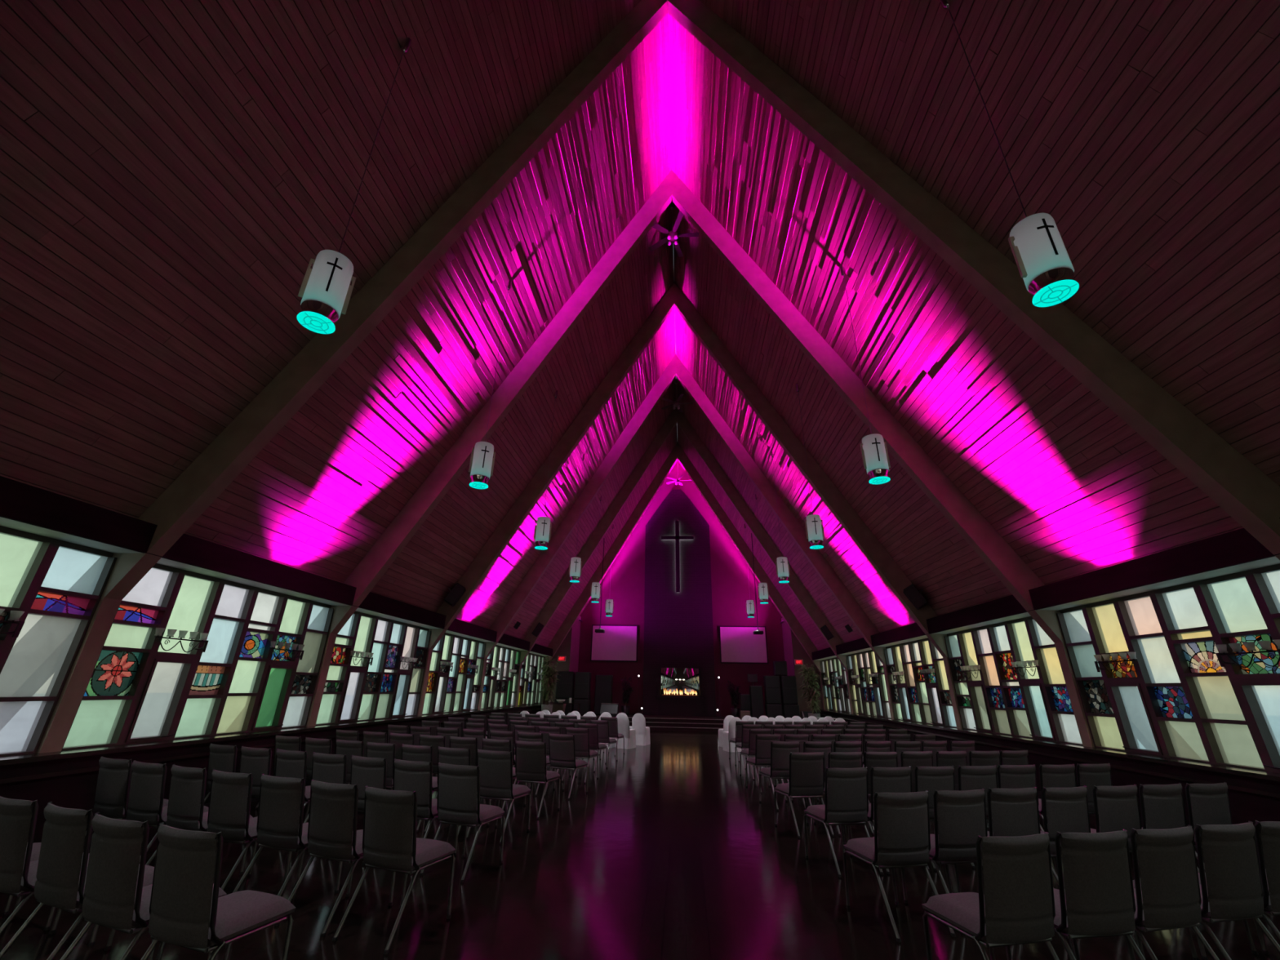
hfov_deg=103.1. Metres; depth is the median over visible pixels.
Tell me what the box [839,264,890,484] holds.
pendant lamp
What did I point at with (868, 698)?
window
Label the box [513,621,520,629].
wall speaker
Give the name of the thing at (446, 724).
banquet chair
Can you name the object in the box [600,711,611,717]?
covered chair
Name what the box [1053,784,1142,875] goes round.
banquet chair
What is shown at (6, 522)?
trim
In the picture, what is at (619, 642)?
projection screen
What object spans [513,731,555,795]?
banquet chair
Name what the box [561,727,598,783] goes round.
banquet chair
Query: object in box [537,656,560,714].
potted palm
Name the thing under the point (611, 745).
covered chair
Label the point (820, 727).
banquet chair
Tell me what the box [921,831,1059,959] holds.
banquet chair
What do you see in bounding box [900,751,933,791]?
banquet chair
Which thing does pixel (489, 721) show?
banquet chair
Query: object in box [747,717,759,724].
covered chair
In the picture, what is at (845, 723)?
banquet chair
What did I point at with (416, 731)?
banquet chair
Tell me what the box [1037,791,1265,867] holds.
baseboard
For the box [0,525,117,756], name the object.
window
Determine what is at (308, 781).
baseboard
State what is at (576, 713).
covered chair
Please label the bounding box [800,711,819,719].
stage monitor
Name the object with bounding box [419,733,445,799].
banquet chair
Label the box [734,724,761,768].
banquet chair
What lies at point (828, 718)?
covered chair
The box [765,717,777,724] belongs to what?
covered chair
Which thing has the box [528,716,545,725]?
banquet chair
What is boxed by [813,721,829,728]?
banquet chair
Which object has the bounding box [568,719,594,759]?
banquet chair
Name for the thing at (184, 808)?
banquet chair
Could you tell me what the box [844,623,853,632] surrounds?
wall speaker
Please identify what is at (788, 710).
subwoofer
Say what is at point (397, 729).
banquet chair
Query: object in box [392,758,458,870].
banquet chair
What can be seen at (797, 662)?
exit sign
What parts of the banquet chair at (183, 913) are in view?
leg, backrest, leg, seat frame, leg, seat, leg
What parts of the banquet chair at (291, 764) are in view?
backrest, leg, seat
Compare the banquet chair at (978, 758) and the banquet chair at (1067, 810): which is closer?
the banquet chair at (1067, 810)
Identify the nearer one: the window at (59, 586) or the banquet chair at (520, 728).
the window at (59, 586)
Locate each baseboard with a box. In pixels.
[84,779,311,845]
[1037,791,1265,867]
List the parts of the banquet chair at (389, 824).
leg, backrest, leg, leg, seat frame, seat, leg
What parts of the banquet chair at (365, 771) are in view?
backrest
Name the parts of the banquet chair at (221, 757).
leg, backrest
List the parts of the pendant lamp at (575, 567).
lamp shade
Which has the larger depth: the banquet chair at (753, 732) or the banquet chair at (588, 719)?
the banquet chair at (588, 719)
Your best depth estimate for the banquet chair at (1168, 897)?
2.91 m
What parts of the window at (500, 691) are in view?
glass pane, glass pane, stained glass panel, glass pane, hopper frame, glass pane, glass pane, stained glass panel, glass pane, glass pane, glass pane, stained glass panel, glass pane, glass pane, glass pane, hopper frame, glass pane, glass pane, glass pane, glass pane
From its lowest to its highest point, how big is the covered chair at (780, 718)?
0.896 m
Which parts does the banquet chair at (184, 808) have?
leg, backrest, seat, leg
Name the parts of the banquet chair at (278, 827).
leg, backrest, seat frame, leg, leg, seat, leg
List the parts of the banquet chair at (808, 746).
backrest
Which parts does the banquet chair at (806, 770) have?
leg, seat, leg, seat frame, leg, backrest, leg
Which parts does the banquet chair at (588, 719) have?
backrest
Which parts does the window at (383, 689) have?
glass pane, stained glass panel, glass pane, stained glass panel, glass pane, glass pane, glass pane, hopper frame, glass pane, glass pane, stained glass panel, glass pane, glass pane, glass pane, stained glass panel, glass pane, stained glass panel, glass pane, glass pane, hopper frame, glass pane, glass pane, glass pane, stained glass panel, glass pane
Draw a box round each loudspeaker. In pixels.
[555,671,575,698]
[573,671,591,699]
[763,675,781,704]
[773,661,787,675]
[779,675,798,704]
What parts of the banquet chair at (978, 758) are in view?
backrest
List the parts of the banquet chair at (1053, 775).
seat, backrest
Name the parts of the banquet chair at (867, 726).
backrest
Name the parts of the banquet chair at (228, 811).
backrest, leg, seat frame, seat, leg, leg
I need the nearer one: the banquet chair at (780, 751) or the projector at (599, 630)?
the banquet chair at (780, 751)
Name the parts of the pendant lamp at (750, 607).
lamp shade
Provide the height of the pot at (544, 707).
0.920 m
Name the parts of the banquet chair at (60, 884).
leg, seat frame, backrest, leg, leg, seat, leg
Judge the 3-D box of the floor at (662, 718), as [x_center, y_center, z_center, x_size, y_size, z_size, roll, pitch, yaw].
[1.861,11.072,23.215,12.120,0.449,3.100,-1,-22,4]
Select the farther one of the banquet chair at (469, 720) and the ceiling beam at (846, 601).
the ceiling beam at (846, 601)
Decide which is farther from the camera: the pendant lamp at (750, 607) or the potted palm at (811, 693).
the pendant lamp at (750, 607)
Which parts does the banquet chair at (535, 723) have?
backrest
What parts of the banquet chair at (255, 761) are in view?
backrest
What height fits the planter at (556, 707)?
0.519 m
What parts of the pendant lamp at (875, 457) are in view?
lamp shade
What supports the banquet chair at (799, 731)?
on the floor at (668, 854)
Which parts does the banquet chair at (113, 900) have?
leg, backrest, seat frame, leg, leg, seat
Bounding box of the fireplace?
[656,665,703,716]
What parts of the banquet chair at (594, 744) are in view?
backrest, leg, seat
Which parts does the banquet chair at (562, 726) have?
backrest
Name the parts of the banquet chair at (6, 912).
leg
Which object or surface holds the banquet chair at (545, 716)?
on the floor at (668, 854)
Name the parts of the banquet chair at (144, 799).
backrest, leg, seat frame, seat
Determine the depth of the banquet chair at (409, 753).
6.31 m
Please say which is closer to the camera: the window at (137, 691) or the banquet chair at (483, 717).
the window at (137, 691)
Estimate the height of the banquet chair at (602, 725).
0.899 m
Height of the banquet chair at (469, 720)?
0.899 m
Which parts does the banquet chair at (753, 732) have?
leg, seat, leg, backrest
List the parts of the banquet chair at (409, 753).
backrest, leg, seat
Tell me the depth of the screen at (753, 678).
23.25 m
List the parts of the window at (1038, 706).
glass pane, stained glass panel, glass pane, stained glass panel, glass pane, glass pane, hopper frame, glass pane, glass pane, glass pane, stained glass panel, glass pane, glass pane, stained glass panel, glass pane, stained glass panel, glass pane, glass pane, hopper frame, glass pane, glass pane, glass pane, stained glass panel, glass pane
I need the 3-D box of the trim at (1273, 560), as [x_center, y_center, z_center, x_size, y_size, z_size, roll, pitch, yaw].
[6.823,2.146,8.448,0.359,0.019,32.060,-1,-22,4]
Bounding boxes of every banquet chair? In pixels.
[0,795,99,946]
[0,801,155,959]
[1,843,27,915]
[13,842,55,930]
[60,812,226,959]
[85,756,168,834]
[126,760,208,862]
[140,822,295,959]
[146,764,253,875]
[200,742,237,804]
[207,768,292,890]
[232,773,342,896]
[239,746,271,840]
[251,748,311,844]
[254,734,301,808]
[274,779,395,937]
[287,751,346,852]
[303,737,332,781]
[332,785,455,954]
[334,728,359,784]
[335,738,364,783]
[350,755,413,865]
[353,741,395,814]
[362,730,386,756]
[382,732,414,788]
[386,724,408,743]
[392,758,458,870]
[401,743,437,832]
[409,725,431,745]
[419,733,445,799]
[419,762,505,883]
[421,720,439,735]
[423,746,490,835]
[432,727,459,773]
[443,720,462,737]
[448,716,465,728]
[449,736,492,801]
[462,728,484,750]
[466,722,485,738]
[466,749,530,844]
[467,717,487,738]
[471,714,487,736]
[476,737,526,809]
[487,719,515,755]
[488,715,505,719]
[488,723,515,751]
[489,729,515,767]
[490,712,505,717]
[506,740,559,818]
[507,712,521,724]
[508,715,524,731]
[510,720,528,733]
[512,724,546,765]
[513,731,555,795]
[524,713,540,720]
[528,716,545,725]
[531,720,550,768]
[538,725,570,781]
[543,714,559,721]
[543,733,587,799]
[546,717,564,726]
[555,721,583,759]
[560,715,577,722]
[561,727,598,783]
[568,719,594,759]
[577,722,607,772]
[580,715,604,752]
[590,720,617,764]
[598,716,624,755]
[728,720,755,761]
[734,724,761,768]
[739,728,771,780]
[746,733,783,793]
[755,720,773,728]
[759,741,805,810]
[763,728,794,779]
[764,724,782,767]
[773,733,808,786]
[773,751,834,838]
[774,721,792,728]
[784,724,804,734]
[791,741,831,805]
[793,721,810,728]
[796,728,817,741]
[804,724,823,734]
[804,766,883,877]
[811,733,835,751]
[812,751,874,835]
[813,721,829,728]
[821,728,842,741]
[822,741,870,803]
[826,724,844,733]
[826,733,862,782]
[831,721,848,728]
[843,790,955,942]
[844,728,864,755]
[845,724,864,728]
[847,766,929,874]
[849,721,865,734]
[862,733,885,765]
[862,740,891,767]
[863,751,897,825]
[865,724,883,732]
[865,728,886,741]
[887,728,907,741]
[888,733,911,751]
[894,741,921,767]
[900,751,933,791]
[901,788,987,934]
[913,733,936,751]
[915,765,975,871]
[921,740,947,766]
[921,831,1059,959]
[933,764,998,868]
[936,750,967,791]
[950,740,975,765]
[953,786,1053,893]
[968,750,1001,829]
[997,764,1044,831]
[1000,750,1041,817]
[1005,828,1145,959]
[1038,764,1076,828]
[1040,785,1090,891]
[1046,763,1112,817]
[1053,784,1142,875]
[1071,824,1219,959]
[1132,821,1279,959]
[1137,782,1199,873]
[1142,782,1232,869]
[1195,820,1279,959]
[1253,869,1269,955]
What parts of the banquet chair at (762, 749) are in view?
leg, seat, leg, seat frame, backrest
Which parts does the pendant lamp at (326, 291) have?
lamp shade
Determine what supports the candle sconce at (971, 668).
attached to the window at (1038, 706)
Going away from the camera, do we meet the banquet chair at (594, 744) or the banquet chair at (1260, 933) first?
the banquet chair at (1260, 933)
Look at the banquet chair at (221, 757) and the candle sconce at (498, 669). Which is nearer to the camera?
the banquet chair at (221, 757)
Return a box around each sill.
[0,703,546,783]
[817,709,1279,798]
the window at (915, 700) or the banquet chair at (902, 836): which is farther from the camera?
the window at (915, 700)
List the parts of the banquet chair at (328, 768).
leg, backrest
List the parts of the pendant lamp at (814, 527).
lamp shade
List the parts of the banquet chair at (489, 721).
backrest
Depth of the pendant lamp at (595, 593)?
19.14 m
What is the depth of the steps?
21.41 m
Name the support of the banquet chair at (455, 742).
on the floor at (668, 854)
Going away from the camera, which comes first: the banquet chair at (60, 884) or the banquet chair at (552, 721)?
the banquet chair at (60, 884)
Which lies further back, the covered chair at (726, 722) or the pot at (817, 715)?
the pot at (817, 715)
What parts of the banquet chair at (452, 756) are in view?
leg, backrest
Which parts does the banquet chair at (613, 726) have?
backrest, seat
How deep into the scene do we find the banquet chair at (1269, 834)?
3.16 m
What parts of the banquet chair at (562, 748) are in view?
backrest, leg, seat frame, leg, seat, leg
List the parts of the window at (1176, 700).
glass pane, glass pane, stained glass panel, glass pane, glass pane, stained glass panel, hopper frame, glass pane, glass pane, glass pane, stained glass panel, glass pane, glass pane, glass pane, stained glass panel, glass pane, glass pane, glass pane, stained glass panel, hopper frame, glass pane, glass pane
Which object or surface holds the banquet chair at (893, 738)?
on the floor at (668, 854)
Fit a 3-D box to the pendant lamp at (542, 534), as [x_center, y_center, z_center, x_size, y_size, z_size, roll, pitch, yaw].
[-2.258,-0.380,12.609,0.310,4.264,0.310,-11,-25,27]
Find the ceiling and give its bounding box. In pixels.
[0,0,1279,650]
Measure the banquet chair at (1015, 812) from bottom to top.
0.899 m
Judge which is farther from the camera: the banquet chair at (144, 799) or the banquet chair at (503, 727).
the banquet chair at (503, 727)
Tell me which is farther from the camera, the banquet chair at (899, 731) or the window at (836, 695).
the window at (836, 695)
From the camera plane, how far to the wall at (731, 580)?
26.70 m
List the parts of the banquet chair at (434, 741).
backrest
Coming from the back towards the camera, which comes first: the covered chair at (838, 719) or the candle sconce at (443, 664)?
the covered chair at (838, 719)
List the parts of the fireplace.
curved glass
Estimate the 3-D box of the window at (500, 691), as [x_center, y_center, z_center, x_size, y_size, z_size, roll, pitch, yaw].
[-4.954,7.072,18.269,0.233,2.044,3.745,-1,-22,4]
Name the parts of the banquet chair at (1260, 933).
leg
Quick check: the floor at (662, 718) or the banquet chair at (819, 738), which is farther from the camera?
the floor at (662, 718)
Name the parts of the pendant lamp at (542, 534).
lamp shade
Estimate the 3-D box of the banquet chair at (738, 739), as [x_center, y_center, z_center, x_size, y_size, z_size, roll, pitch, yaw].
[2.581,6.589,12.874,0.488,0.899,0.646,6,-23,-12]
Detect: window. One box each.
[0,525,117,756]
[61,563,334,751]
[315,611,431,725]
[422,632,485,715]
[480,644,520,709]
[517,653,545,706]
[820,657,850,713]
[845,649,891,719]
[884,638,956,728]
[944,616,1083,746]
[1056,563,1279,773]
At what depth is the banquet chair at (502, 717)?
13.01 m
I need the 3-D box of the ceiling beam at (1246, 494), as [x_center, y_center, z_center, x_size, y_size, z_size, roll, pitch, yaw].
[0.401,-2.997,7.003,16.540,14.186,0.190,-1,-22,4]
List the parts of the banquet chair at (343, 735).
backrest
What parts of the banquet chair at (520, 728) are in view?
backrest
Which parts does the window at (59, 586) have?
stained glass panel, glass pane, glass pane, glass pane, stained glass panel, glass pane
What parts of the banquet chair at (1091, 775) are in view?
backrest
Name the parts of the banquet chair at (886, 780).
leg, seat, leg, backrest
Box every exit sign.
[557,656,565,661]
[794,659,803,665]
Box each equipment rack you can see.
[594,675,613,715]
[749,685,764,719]
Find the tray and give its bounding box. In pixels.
[661,694,699,697]
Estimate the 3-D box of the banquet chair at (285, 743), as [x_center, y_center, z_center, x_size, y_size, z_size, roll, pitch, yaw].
[-4.899,4.131,7.245,0.488,0.899,0.646,-6,-24,18]
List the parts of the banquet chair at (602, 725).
backrest, seat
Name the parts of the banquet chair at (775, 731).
backrest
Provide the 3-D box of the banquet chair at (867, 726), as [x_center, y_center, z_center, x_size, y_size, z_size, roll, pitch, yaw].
[5.621,6.446,12.386,0.488,0.899,0.646,6,-23,-12]
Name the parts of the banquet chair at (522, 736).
backrest, leg, seat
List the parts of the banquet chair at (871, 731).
backrest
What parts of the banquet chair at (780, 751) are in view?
leg, seat, leg, seat frame, backrest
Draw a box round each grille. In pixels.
[453,589,466,605]
[573,700,587,714]
[775,662,786,674]
[802,711,818,717]
[902,591,917,609]
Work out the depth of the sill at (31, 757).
6.23 m
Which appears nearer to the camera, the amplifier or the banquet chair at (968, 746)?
the banquet chair at (968, 746)
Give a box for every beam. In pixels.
[0,475,553,657]
[35,0,1279,753]
[306,169,1094,747]
[417,281,962,728]
[477,354,894,719]
[515,407,853,713]
[541,442,825,709]
[811,517,1279,660]
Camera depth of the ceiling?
6.65 m
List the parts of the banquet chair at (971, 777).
backrest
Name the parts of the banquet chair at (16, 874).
seat frame, backrest, leg, seat, leg, leg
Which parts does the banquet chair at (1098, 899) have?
leg, seat, leg, leg, seat frame, backrest, leg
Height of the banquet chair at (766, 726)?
0.899 m
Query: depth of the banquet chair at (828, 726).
12.04 m
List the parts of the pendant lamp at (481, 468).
lamp shade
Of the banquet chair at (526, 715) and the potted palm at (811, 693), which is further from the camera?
the potted palm at (811, 693)
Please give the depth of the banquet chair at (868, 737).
9.40 m
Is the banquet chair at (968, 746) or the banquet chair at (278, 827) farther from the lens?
the banquet chair at (968, 746)
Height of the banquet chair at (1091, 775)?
0.899 m
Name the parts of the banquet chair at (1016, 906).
leg, seat, leg, seat frame, leg, backrest, leg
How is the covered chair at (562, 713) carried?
on the floor at (668, 854)
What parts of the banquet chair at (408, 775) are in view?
backrest, leg, leg, seat frame, seat, leg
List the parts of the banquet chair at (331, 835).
leg, backrest, seat frame, leg, leg, seat, leg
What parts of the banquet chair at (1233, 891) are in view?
leg, seat, leg, leg, seat frame, backrest, leg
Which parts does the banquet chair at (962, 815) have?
leg, seat, leg, leg, seat frame, backrest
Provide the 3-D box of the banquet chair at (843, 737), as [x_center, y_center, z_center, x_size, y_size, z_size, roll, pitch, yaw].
[3.811,5.198,9.434,0.488,0.899,0.646,6,-23,-12]
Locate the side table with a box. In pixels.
[548,702,581,712]
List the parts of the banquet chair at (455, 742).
backrest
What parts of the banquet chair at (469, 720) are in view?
backrest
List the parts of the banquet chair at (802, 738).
backrest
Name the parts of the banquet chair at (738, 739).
seat, backrest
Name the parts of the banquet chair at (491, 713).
backrest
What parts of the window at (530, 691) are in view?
hopper frame, glass pane, hopper frame, glass pane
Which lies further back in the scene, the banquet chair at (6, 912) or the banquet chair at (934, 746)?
the banquet chair at (934, 746)
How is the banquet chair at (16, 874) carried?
on the floor at (668, 854)
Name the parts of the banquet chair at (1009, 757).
backrest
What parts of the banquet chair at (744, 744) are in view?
leg, seat, backrest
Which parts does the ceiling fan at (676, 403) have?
blade, blade, blade, blade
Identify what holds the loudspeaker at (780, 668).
on the loudspeaker at (771, 683)
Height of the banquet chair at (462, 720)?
0.899 m
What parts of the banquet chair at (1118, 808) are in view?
leg, seat, backrest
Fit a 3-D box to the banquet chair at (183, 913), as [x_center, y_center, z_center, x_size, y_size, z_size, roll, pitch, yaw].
[-2.243,2.304,2.680,0.488,0.899,0.646,-7,-24,19]
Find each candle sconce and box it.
[0,608,25,637]
[154,627,208,652]
[270,640,304,660]
[350,650,373,666]
[400,656,417,669]
[440,661,453,671]
[467,664,478,674]
[491,666,500,675]
[509,669,516,676]
[524,671,531,678]
[822,677,829,684]
[835,676,841,683]
[851,675,858,683]
[868,673,877,682]
[892,671,904,681]
[920,668,934,679]
[960,665,980,678]
[1010,660,1038,676]
[1093,652,1137,673]
[1214,639,1279,667]
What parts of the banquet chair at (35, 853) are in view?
leg, seat, leg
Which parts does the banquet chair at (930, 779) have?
leg, backrest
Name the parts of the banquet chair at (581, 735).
backrest, seat frame, leg, seat, leg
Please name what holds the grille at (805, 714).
attached to the stage monitor at (804, 713)
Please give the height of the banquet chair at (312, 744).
0.899 m
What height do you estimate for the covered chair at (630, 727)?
0.896 m
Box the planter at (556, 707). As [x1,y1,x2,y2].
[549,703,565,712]
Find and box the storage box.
[739,711,750,719]
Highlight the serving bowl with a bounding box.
[556,699,564,702]
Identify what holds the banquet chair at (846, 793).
on the floor at (668, 854)
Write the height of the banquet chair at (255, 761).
0.899 m
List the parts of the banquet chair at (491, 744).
backrest, leg, seat, leg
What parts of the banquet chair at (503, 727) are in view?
backrest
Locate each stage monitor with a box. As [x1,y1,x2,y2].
[600,702,618,716]
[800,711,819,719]
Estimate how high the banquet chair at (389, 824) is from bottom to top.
0.899 m
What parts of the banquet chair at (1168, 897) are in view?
leg, leg, seat, leg, seat frame, backrest, leg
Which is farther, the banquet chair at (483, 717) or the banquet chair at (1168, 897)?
the banquet chair at (483, 717)
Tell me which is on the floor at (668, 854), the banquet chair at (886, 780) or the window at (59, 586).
the banquet chair at (886, 780)
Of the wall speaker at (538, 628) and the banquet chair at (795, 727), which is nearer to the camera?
the banquet chair at (795, 727)
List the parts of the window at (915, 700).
glass pane, stained glass panel, glass pane, stained glass panel, glass pane, glass pane, hopper frame, glass pane, glass pane, glass pane, stained glass panel, glass pane, glass pane, stained glass panel, glass pane, glass pane, glass pane, stained glass panel, hopper frame, glass pane, glass pane, glass pane, stained glass panel, glass pane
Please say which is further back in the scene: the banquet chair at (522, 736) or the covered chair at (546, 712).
the covered chair at (546, 712)
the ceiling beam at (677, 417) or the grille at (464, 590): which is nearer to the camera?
the grille at (464, 590)
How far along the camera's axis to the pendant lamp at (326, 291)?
4.61 m
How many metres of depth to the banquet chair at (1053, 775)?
5.66 m
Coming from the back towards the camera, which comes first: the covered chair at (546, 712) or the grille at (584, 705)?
the grille at (584, 705)
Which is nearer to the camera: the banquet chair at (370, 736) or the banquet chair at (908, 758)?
the banquet chair at (908, 758)
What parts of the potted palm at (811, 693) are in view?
stem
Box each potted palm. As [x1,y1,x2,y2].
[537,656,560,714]
[798,663,821,719]
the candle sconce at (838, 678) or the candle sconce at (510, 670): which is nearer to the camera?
the candle sconce at (510, 670)
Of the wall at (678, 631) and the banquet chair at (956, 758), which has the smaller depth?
the banquet chair at (956, 758)
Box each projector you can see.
[595,541,604,632]
[751,533,763,634]
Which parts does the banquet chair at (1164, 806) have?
backrest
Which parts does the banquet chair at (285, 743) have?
backrest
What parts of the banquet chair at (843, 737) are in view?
backrest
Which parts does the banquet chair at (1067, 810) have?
leg, backrest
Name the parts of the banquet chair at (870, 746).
backrest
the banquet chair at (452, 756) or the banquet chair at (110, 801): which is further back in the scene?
the banquet chair at (452, 756)
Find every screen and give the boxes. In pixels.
[590,624,638,662]
[719,625,768,663]
[747,674,757,685]
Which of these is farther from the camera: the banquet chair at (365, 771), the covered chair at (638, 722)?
the covered chair at (638, 722)
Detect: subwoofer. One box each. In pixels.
[554,698,573,715]
[573,698,591,715]
[764,703,782,718]
[782,704,799,718]
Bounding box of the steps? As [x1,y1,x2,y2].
[629,717,724,732]
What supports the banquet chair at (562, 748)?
on the floor at (668, 854)
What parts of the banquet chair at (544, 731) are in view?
backrest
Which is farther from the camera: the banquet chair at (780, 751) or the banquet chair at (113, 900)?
the banquet chair at (780, 751)
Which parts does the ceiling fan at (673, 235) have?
blade, blade, blade, blade, blade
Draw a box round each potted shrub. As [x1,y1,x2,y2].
[619,676,635,715]
[726,680,740,717]
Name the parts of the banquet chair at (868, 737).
backrest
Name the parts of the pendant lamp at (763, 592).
lamp shade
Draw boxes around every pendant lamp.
[296,37,411,333]
[468,280,511,488]
[533,390,557,550]
[568,454,584,582]
[590,495,601,603]
[604,524,613,616]
[743,524,755,617]
[755,493,768,604]
[770,451,790,582]
[795,383,824,549]
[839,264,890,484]
[939,0,1079,306]
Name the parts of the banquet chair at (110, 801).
backrest, seat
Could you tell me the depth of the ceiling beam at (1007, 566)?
10.36 m
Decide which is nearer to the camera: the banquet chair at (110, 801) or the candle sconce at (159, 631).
the banquet chair at (110, 801)
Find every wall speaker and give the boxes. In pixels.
[444,582,466,606]
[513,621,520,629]
[531,622,543,636]
[820,625,834,639]
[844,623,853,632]
[902,584,928,609]
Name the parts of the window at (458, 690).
glass pane, stained glass panel, glass pane, glass pane, glass pane, hopper frame, stained glass panel, glass pane, glass pane, stained glass panel, glass pane, glass pane, glass pane, glass pane, stained glass panel, glass pane, glass pane, hopper frame, stained glass panel, glass pane, glass pane, glass pane, glass pane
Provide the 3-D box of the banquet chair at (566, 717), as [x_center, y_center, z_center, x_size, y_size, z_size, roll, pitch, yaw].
[-1.861,6.929,13.906,0.488,0.899,0.646,-7,-24,18]
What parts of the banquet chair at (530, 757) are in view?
backrest, leg, seat frame, leg, seat, leg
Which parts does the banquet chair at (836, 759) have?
leg, leg, backrest, leg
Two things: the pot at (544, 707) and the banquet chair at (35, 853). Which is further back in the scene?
the pot at (544, 707)
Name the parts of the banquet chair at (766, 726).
backrest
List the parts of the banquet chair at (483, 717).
backrest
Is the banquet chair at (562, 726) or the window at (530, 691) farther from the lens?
the window at (530, 691)
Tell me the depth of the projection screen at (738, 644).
25.69 m
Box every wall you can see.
[0,705,541,843]
[543,615,581,703]
[577,460,784,716]
[642,488,715,716]
[781,617,823,718]
[818,711,1279,854]
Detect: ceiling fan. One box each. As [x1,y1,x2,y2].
[648,201,698,257]
[661,378,693,412]
[666,458,692,485]
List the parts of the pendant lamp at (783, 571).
lamp shade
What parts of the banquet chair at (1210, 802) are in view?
backrest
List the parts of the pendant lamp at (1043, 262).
lamp shade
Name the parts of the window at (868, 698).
glass pane, stained glass panel, glass pane, glass pane, glass pane, hopper frame, glass pane, glass pane, stained glass panel, stained glass panel, glass pane, glass pane, glass pane, stained glass panel, glass pane, glass pane, hopper frame, glass pane, glass pane, glass pane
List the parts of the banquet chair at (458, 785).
leg, backrest, leg, seat frame, leg, seat, leg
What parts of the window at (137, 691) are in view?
glass pane, stained glass panel, glass pane, stained glass panel, glass pane, glass pane, hopper frame, glass pane, glass pane, stained glass panel, glass pane, glass pane, glass pane, glass pane, stained glass panel, glass pane, glass pane, glass pane, hopper frame, stained glass panel, glass pane, glass pane, stained glass panel, glass pane, glass pane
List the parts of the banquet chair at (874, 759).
backrest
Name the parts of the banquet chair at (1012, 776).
backrest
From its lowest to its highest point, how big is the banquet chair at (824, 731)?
0.899 m
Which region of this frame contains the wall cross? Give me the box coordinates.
[661,520,693,591]
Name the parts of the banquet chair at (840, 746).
backrest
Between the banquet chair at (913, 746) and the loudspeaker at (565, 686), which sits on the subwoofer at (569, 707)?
the loudspeaker at (565, 686)
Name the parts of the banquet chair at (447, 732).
backrest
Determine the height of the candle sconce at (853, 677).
0.255 m
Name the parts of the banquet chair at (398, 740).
backrest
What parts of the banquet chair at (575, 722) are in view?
backrest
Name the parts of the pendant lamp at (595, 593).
lamp shade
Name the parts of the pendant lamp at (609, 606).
lamp shade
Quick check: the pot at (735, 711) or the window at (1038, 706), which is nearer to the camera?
the window at (1038, 706)
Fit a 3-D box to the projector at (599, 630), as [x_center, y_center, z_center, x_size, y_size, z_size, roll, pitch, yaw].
[-1.728,4.724,23.175,0.400,4.312,0.360,-1,-22,4]
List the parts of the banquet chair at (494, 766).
leg, backrest, leg, seat frame, leg, seat, leg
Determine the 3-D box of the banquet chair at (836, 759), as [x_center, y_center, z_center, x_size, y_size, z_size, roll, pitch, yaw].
[2.591,4.016,6.619,0.488,0.899,0.646,5,-23,-11]
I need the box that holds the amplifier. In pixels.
[738,693,751,716]
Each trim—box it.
[0,516,549,656]
[814,556,1279,660]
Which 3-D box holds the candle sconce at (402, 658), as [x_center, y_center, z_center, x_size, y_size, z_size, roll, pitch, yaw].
[-5.410,4.269,11.832,0.135,0.255,0.755,-1,-22,4]
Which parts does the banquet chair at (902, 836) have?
leg, seat, leg, seat frame, leg, backrest, leg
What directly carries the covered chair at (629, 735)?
on the floor at (668, 854)
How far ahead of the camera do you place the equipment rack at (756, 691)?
22.40 m
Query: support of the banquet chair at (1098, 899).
on the floor at (668, 854)
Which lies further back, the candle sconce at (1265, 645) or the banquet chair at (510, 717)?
the banquet chair at (510, 717)
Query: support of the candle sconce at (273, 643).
attached to the window at (137, 691)
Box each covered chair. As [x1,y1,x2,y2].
[520,711,529,716]
[535,711,545,717]
[542,710,551,715]
[551,711,560,718]
[556,710,564,715]
[566,712,577,719]
[571,711,580,719]
[583,713,593,716]
[586,711,596,717]
[598,713,616,747]
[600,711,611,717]
[615,714,635,749]
[616,712,631,728]
[631,713,650,746]
[718,715,733,747]
[722,716,742,751]
[741,715,751,721]
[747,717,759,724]
[758,715,768,721]
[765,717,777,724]
[775,715,784,721]
[782,717,795,724]
[791,715,802,721]
[800,717,813,724]
[808,715,817,722]
[817,717,830,724]
[824,715,834,724]
[834,717,845,721]
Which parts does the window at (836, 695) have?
glass pane, hopper frame, glass pane, hopper frame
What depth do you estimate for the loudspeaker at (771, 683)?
22.39 m
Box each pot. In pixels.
[541,704,552,714]
[621,705,630,715]
[730,707,739,717]
[808,713,820,719]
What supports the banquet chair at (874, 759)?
on the floor at (668, 854)
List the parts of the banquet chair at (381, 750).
backrest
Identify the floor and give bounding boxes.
[0,730,1279,959]
[580,714,740,723]
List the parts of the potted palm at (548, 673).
stem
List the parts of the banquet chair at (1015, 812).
leg, backrest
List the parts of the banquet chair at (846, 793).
leg, seat, leg, seat frame, leg, backrest, leg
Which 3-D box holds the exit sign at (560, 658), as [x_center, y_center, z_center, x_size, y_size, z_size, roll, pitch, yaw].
[-3.704,8.471,24.077,0.380,0.240,0.062,-1,-22,4]
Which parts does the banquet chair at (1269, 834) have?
leg, seat, leg, backrest, leg, seat frame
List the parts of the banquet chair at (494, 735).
backrest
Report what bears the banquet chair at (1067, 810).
on the floor at (668, 854)
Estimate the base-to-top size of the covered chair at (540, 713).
0.896 m

